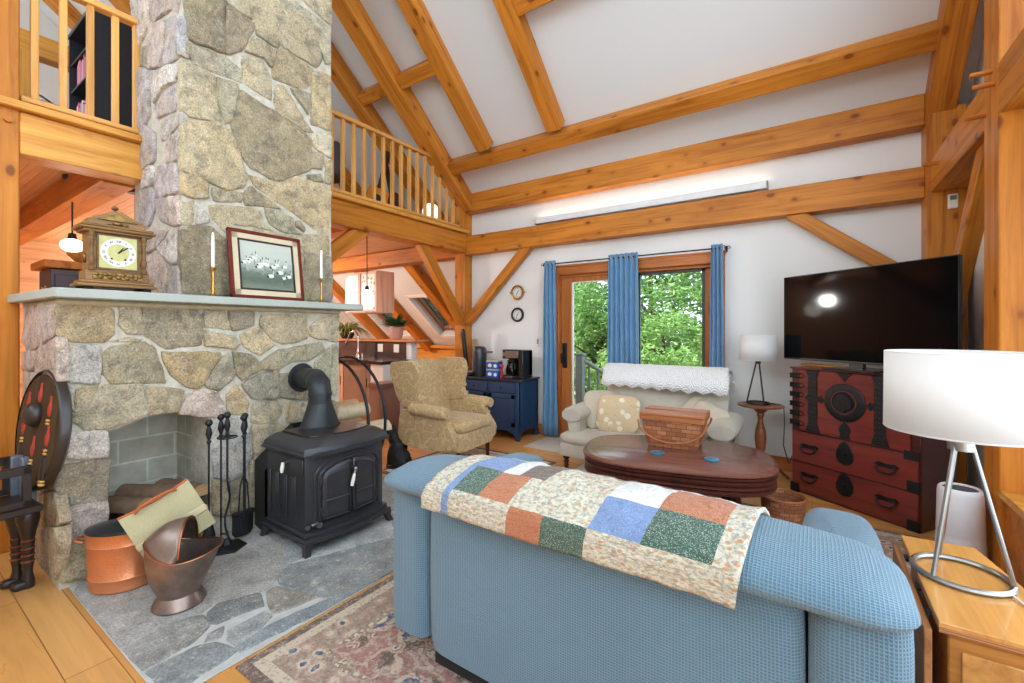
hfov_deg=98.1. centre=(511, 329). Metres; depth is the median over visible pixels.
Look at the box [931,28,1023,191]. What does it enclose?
beam
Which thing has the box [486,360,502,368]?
carton
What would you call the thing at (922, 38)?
beam
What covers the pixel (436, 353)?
wall
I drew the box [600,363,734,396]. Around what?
throw
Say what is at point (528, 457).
cushion
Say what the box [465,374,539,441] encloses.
base cabinet
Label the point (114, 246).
mantel clock
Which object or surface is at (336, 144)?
office chair
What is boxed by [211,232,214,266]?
taper candle
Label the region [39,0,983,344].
ceiling
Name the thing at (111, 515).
log
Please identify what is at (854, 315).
television
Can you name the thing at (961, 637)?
end table
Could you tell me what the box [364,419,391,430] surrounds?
log
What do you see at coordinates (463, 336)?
instrument case
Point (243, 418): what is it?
tongs
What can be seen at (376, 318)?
window
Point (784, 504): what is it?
basket
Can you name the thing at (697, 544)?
patchwork quilt
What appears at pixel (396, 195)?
guitar
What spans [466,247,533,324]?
brace
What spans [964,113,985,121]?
peg
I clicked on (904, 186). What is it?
beam
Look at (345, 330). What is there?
potted plant
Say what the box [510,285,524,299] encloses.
wall clock
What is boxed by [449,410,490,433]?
seat cushion
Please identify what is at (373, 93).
purlin
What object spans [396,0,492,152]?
rafter
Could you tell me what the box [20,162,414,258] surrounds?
ceiling
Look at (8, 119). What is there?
peg
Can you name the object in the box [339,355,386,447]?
hoop
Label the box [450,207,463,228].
post
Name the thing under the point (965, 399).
table lamp
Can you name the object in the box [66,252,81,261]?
wooden bowl
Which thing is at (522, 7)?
purlin
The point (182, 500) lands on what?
carrier
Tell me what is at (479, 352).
coffee machine
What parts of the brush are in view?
handle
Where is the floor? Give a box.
[0,399,934,682]
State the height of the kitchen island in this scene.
1.165 m
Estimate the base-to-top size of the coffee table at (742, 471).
0.470 m
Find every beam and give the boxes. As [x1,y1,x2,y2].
[20,28,68,71]
[20,112,142,185]
[20,173,134,245]
[331,197,465,253]
[331,228,344,238]
[332,247,454,273]
[447,20,939,174]
[465,93,924,214]
[465,166,924,255]
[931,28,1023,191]
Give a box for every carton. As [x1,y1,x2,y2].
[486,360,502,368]
[486,369,499,377]
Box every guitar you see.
[366,150,389,202]
[385,163,404,208]
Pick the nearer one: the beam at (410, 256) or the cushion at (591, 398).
the cushion at (591, 398)
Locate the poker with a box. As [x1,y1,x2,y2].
[217,414,228,536]
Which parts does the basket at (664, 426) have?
swing handle, lid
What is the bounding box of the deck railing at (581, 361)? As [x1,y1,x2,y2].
[574,353,606,403]
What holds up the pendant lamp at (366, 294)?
hanging from the ceiling at (35, 180)
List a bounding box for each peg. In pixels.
[3,116,12,122]
[923,161,938,166]
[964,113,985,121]
[969,69,992,78]
[971,81,995,90]
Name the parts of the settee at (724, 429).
leg, seat rail, arm panel, backrest, arm panel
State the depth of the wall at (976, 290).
3.24 m
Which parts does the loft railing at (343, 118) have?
rail, rail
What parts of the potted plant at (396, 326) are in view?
pot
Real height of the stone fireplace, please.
5.717 m
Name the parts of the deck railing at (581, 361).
newel post, hand rail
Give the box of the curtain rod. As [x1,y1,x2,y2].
[541,245,730,266]
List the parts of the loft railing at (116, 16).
rail, rail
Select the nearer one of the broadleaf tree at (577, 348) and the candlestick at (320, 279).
the candlestick at (320, 279)
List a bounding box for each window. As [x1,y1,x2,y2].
[367,313,412,337]
[405,294,454,338]
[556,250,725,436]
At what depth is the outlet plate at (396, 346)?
6.22 m
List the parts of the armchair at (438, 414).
arm, backrest, seat rail, arm, leg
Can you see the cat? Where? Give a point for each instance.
(398, 455)
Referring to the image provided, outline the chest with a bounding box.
[789,366,956,533]
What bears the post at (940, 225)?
on the floor
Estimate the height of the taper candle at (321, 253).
0.224 m
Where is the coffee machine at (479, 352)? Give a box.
[467,346,492,375]
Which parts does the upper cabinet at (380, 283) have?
pane, pane, door, pane, pane, door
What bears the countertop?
on the kitchen island
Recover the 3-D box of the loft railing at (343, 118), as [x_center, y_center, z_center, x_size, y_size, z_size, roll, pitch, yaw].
[-1.390,-1.780,4.998,0.070,0.807,2.395,0,0,34]
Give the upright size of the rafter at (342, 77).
6.010 m
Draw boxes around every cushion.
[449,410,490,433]
[500,452,542,461]
[560,427,739,445]
[584,390,617,428]
[596,395,639,432]
[680,395,709,438]
[693,401,729,424]
[803,507,883,622]
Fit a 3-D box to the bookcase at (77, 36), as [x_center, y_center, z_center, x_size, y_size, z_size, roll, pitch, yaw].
[-4.088,-2.170,4.488,0.860,1.700,0.420,0,0,34]
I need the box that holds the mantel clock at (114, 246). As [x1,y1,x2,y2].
[69,206,157,291]
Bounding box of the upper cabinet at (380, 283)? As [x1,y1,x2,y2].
[345,270,393,313]
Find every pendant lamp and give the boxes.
[59,174,81,251]
[127,189,134,219]
[361,237,371,299]
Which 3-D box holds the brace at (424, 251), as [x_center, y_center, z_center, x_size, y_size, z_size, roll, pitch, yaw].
[-0.913,-0.590,5.794,0.100,1.054,0.874,0,0,34]
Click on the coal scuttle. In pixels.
(175, 572)
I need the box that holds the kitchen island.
[339,338,429,421]
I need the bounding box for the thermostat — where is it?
[948,193,957,208]
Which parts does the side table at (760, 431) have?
leg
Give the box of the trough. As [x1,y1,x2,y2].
[535,180,767,224]
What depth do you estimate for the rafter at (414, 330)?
9.25 m
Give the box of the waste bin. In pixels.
[367,381,399,438]
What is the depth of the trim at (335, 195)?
4.96 m
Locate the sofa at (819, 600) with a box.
[384,452,920,682]
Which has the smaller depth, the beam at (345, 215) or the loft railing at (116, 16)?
the loft railing at (116, 16)
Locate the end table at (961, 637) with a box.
[893,535,1023,682]
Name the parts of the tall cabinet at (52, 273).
cornice, door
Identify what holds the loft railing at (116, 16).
on the trim at (24, 107)
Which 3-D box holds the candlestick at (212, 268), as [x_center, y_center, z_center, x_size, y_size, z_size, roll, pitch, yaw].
[-1.841,-0.298,2.733,0.044,0.184,0.044,0,0,34]
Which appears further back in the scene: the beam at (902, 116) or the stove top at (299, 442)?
the beam at (902, 116)
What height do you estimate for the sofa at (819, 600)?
0.801 m
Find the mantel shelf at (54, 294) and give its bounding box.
[8,287,362,310]
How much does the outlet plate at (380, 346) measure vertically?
0.115 m
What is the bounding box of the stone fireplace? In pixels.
[8,0,362,589]
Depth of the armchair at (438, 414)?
4.17 m
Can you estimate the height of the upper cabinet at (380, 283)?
0.600 m
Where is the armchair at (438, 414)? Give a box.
[390,357,496,455]
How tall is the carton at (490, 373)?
0.104 m
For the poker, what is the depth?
2.63 m
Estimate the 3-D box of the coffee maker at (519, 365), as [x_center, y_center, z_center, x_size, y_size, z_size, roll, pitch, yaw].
[0.060,0.409,5.393,0.300,0.345,0.236,0,0,34]
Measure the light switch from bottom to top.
0.120 m
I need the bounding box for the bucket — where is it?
[73,519,147,594]
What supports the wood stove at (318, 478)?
on the hearth
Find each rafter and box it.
[43,0,389,338]
[109,0,433,351]
[331,41,448,221]
[332,0,471,211]
[338,167,454,330]
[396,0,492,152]
[493,0,564,132]
[923,0,979,131]
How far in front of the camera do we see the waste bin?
5.32 m
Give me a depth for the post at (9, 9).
2.60 m
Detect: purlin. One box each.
[357,83,386,105]
[395,59,435,89]
[512,0,552,16]
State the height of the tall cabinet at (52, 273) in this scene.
1.800 m
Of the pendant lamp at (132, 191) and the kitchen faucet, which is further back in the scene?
the kitchen faucet
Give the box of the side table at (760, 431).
[737,401,788,479]
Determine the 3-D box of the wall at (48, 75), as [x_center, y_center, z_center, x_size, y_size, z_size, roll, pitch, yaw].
[-6.077,-1.985,7.304,0.150,6.570,9.700,0,0,34]
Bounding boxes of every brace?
[331,229,368,262]
[415,244,463,324]
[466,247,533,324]
[787,213,896,265]
[954,142,983,311]
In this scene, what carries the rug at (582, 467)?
on the floor
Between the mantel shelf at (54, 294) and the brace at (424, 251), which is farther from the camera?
the brace at (424, 251)
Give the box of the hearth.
[68,478,394,682]
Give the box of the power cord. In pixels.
[771,403,791,463]
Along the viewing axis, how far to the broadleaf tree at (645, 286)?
8.79 m
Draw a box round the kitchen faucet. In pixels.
[345,331,363,357]
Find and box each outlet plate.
[378,344,382,351]
[394,344,398,352]
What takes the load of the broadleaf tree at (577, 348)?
on the ground
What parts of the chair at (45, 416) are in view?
arm panel, leg, arm panel, carved post, seat, leg, carved post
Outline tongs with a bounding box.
[238,415,249,536]
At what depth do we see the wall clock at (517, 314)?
5.75 m
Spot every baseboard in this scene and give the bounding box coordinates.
[525,423,541,433]
[770,455,791,471]
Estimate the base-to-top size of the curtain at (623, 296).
2.115 m
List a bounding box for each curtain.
[542,260,557,436]
[608,252,638,363]
[709,243,723,366]
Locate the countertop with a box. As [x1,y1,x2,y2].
[341,356,410,364]
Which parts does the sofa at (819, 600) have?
arm panel, panel, arm panel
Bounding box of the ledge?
[417,344,454,348]
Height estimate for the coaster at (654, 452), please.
0.010 m
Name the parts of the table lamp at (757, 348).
leg, lamp shade, leg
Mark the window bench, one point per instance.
(1014, 502)
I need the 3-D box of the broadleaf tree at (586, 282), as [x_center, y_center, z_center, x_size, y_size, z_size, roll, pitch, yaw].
[0.534,-0.603,13.187,5.010,5.822,5.670,0,0,34]
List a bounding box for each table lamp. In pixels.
[738,335,778,404]
[883,349,1023,604]
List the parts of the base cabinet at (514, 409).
drawer, door, drawer, door, leg, leg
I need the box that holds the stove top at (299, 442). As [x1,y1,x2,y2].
[261,425,389,458]
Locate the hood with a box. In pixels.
[144,515,198,564]
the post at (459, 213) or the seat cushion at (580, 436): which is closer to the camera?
the seat cushion at (580, 436)
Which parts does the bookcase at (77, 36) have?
shelf, shelf, panel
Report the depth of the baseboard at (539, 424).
5.57 m
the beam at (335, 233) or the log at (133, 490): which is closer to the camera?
the log at (133, 490)
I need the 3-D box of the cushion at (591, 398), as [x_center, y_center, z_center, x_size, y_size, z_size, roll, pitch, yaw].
[0.881,0.770,4.305,0.360,0.357,0.161,0,0,-6]
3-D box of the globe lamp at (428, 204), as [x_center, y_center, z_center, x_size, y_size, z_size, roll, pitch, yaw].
[-1.097,-1.518,6.003,0.228,0.385,0.225,0,0,34]
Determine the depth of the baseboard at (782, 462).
4.10 m
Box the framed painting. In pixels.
[226,227,304,300]
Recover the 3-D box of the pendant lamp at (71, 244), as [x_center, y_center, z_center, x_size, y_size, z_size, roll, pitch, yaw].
[-3.558,-0.938,3.593,0.150,0.614,0.150,0,0,34]
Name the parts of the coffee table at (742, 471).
leg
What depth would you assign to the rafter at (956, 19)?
3.10 m
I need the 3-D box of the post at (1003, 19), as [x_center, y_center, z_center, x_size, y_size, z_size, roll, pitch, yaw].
[2.513,-0.843,2.182,0.220,4.285,0.230,0,0,34]
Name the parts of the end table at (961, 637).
panel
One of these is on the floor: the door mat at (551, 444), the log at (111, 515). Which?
the door mat at (551, 444)
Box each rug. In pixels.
[235,495,920,682]
[382,447,555,473]
[575,463,715,496]
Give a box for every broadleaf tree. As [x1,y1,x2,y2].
[574,271,701,389]
[574,274,701,378]
[574,275,647,387]
[574,282,606,364]
[574,307,651,398]
[585,303,701,390]
[641,272,701,365]
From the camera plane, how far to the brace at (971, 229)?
2.76 m
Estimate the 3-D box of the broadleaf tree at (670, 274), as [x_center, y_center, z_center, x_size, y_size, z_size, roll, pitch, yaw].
[2.999,-0.745,11.771,4.984,6.106,5.028,0,0,38]
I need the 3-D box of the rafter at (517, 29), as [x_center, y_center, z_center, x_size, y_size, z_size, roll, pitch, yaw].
[-0.632,-3.811,3.102,0.170,3.420,4.030,0,0,34]
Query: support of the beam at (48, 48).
attached to the post at (24, 55)
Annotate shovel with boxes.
[232,413,254,537]
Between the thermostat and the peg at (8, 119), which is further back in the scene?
the thermostat
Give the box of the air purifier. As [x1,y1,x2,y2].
[935,482,986,556]
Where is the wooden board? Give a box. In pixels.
[800,363,848,366]
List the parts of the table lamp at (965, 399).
leg, leg, lamp shade, leg, lamp cord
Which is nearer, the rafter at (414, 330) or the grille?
the grille
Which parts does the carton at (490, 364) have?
carton lid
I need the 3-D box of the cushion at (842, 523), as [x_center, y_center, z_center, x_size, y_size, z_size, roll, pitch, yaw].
[1.035,0.730,1.389,0.225,0.130,0.860,0,0,34]
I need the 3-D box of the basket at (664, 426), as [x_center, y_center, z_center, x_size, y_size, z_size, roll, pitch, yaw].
[1.172,0.697,3.191,0.459,0.246,0.368,0,0,30]
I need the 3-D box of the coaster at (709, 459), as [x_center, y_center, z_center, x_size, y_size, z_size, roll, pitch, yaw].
[1.257,0.815,2.795,0.092,0.010,0.092,0,0,34]
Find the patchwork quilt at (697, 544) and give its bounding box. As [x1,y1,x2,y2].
[421,455,769,609]
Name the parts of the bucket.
handle, lid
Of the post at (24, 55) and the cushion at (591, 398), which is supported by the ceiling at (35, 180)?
the post at (24, 55)
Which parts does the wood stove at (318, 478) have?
leg, panel, leg, damper rod, griddle lid, door, door moulding, moulding, door, door moulding, leg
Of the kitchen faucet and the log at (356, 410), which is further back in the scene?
the kitchen faucet
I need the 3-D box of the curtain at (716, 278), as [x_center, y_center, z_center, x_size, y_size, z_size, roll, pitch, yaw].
[1.996,0.223,4.324,0.155,2.115,0.064,0,0,34]
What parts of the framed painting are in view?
frame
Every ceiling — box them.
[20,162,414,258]
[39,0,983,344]
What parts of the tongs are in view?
handle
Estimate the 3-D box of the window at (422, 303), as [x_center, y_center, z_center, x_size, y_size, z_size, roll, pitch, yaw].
[-1.421,-0.364,9.007,0.880,1.087,1.211,0,0,34]
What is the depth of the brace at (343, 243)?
4.55 m
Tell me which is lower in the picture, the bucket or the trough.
the bucket
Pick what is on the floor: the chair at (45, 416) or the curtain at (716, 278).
the chair at (45, 416)
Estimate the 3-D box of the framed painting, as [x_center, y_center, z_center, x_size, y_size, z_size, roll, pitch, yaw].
[-1.683,-0.436,3.056,0.091,0.461,0.490,0,0,34]
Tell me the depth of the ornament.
5.34 m
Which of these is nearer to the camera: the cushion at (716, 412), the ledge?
the cushion at (716, 412)
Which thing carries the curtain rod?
attached to the wall at (759, 258)
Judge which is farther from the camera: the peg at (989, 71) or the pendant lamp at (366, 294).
the pendant lamp at (366, 294)
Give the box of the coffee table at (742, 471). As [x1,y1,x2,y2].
[583,434,779,504]
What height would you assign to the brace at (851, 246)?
0.798 m
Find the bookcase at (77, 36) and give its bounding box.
[68,11,131,126]
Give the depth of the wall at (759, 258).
4.28 m
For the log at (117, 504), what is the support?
in the stone fireplace
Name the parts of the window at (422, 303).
sash, pane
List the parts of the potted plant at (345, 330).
pot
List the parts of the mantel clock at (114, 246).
cornice, moulding, dial frame, dial plate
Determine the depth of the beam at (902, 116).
4.25 m
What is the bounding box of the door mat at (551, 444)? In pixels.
[523,436,561,452]
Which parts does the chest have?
drop handle, drop handle, strap plate, lock plate, lock plate, drawer, drawer, door, strap plate, drop handle, drop handle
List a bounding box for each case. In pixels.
[461,329,468,370]
[472,339,478,359]
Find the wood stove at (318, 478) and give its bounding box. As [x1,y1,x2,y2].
[255,363,392,558]
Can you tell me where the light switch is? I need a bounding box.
[535,337,540,345]
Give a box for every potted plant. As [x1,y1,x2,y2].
[339,322,369,338]
[381,314,412,338]
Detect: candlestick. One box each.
[209,266,216,295]
[319,278,323,301]
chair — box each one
[0,369,72,591]
[334,141,345,183]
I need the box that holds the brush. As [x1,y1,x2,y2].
[202,420,215,536]
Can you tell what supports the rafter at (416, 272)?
attached to the ceiling at (599, 57)
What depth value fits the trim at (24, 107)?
2.78 m
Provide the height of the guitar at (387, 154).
0.976 m
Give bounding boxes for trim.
[0,95,141,143]
[331,191,468,233]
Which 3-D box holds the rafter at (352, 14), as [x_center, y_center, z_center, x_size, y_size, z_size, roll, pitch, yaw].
[-1.858,-3.567,4.243,0.210,3.909,4.601,0,0,34]
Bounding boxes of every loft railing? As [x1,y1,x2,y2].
[20,0,139,134]
[331,108,459,227]
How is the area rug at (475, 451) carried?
on the floor
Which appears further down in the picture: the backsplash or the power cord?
the power cord
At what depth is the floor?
1.93 m
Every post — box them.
[0,0,19,553]
[20,49,29,96]
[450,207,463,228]
[455,212,471,370]
[921,103,966,484]
[984,0,1023,571]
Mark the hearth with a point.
(259, 593)
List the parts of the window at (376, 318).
pane, sash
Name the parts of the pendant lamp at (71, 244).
glass globe, stem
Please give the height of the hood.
0.165 m
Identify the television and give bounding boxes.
[784,254,962,372]
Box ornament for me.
[499,364,503,377]
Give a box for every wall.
[20,0,368,404]
[417,348,454,359]
[472,107,967,484]
[968,40,983,490]
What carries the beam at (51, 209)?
attached to the ceiling at (35, 180)
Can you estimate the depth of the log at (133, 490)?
2.63 m
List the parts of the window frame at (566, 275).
casing, door handle, door, head casing, casing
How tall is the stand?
0.805 m
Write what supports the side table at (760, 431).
on the floor
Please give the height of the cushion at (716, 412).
0.233 m
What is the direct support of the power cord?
hanging from the side table at (760, 431)
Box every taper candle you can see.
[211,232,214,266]
[320,250,322,277]
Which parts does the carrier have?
carry handle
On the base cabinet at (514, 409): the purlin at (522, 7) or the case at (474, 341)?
the case at (474, 341)
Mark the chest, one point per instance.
(844, 454)
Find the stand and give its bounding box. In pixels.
[216,412,246,555]
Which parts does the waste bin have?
bin lid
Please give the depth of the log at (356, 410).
3.86 m
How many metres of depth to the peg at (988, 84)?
2.21 m
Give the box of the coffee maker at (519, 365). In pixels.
[502,349,531,378]
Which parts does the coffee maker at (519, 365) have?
carafe lid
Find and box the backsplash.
[339,341,405,358]
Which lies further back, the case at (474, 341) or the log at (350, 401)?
the case at (474, 341)
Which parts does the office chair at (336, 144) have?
seat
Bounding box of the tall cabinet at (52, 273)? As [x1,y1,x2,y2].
[30,259,134,290]
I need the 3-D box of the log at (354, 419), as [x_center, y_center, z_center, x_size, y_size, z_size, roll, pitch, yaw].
[-1.585,0.866,4.004,0.133,0.130,0.440,0,0,34]
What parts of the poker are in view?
handle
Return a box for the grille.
[942,484,978,492]
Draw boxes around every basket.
[637,405,711,450]
[760,488,807,524]
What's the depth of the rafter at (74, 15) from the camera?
9.40 m
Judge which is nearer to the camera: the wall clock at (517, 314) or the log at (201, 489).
the log at (201, 489)
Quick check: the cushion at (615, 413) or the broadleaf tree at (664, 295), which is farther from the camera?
the broadleaf tree at (664, 295)
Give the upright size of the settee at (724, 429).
0.925 m
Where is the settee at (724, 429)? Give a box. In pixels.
[560,374,744,499]
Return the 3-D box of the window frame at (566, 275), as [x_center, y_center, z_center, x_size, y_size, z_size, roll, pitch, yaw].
[1.348,0.258,4.964,1.925,2.085,0.185,0,0,34]
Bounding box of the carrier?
[117,478,215,557]
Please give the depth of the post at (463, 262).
6.13 m
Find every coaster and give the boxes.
[650,450,663,454]
[704,457,719,461]
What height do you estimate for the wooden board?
0.014 m
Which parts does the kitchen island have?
door panel, door, door panel, door, panel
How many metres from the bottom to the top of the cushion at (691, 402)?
0.398 m
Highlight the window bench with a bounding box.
[998,491,1023,587]
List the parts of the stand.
twisted post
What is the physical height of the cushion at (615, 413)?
0.334 m
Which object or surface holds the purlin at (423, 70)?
attached to the rafter at (352, 14)
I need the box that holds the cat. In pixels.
[386,423,411,468]
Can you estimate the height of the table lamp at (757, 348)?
0.605 m
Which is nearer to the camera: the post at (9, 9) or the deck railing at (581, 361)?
the post at (9, 9)
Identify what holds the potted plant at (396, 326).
on the kitchen island
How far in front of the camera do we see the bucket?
2.16 m
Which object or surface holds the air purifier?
on the floor
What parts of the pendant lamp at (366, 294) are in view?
glass globe, stem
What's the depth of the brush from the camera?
2.56 m
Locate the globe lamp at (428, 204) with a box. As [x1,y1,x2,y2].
[422,203,437,217]
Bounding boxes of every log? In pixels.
[108,496,151,513]
[108,513,124,519]
[114,484,177,497]
[155,478,211,496]
[339,399,358,405]
[339,402,370,419]
[347,417,360,421]
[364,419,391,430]
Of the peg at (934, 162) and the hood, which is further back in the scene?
the peg at (934, 162)
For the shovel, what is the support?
hanging from the stand
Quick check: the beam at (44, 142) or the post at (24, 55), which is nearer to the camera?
the beam at (44, 142)
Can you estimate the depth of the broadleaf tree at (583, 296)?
9.95 m
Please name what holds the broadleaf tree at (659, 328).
on the ground
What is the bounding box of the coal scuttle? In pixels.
[142,515,223,615]
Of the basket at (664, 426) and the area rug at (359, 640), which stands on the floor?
the area rug at (359, 640)
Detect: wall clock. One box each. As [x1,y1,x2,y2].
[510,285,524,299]
[511,307,523,321]

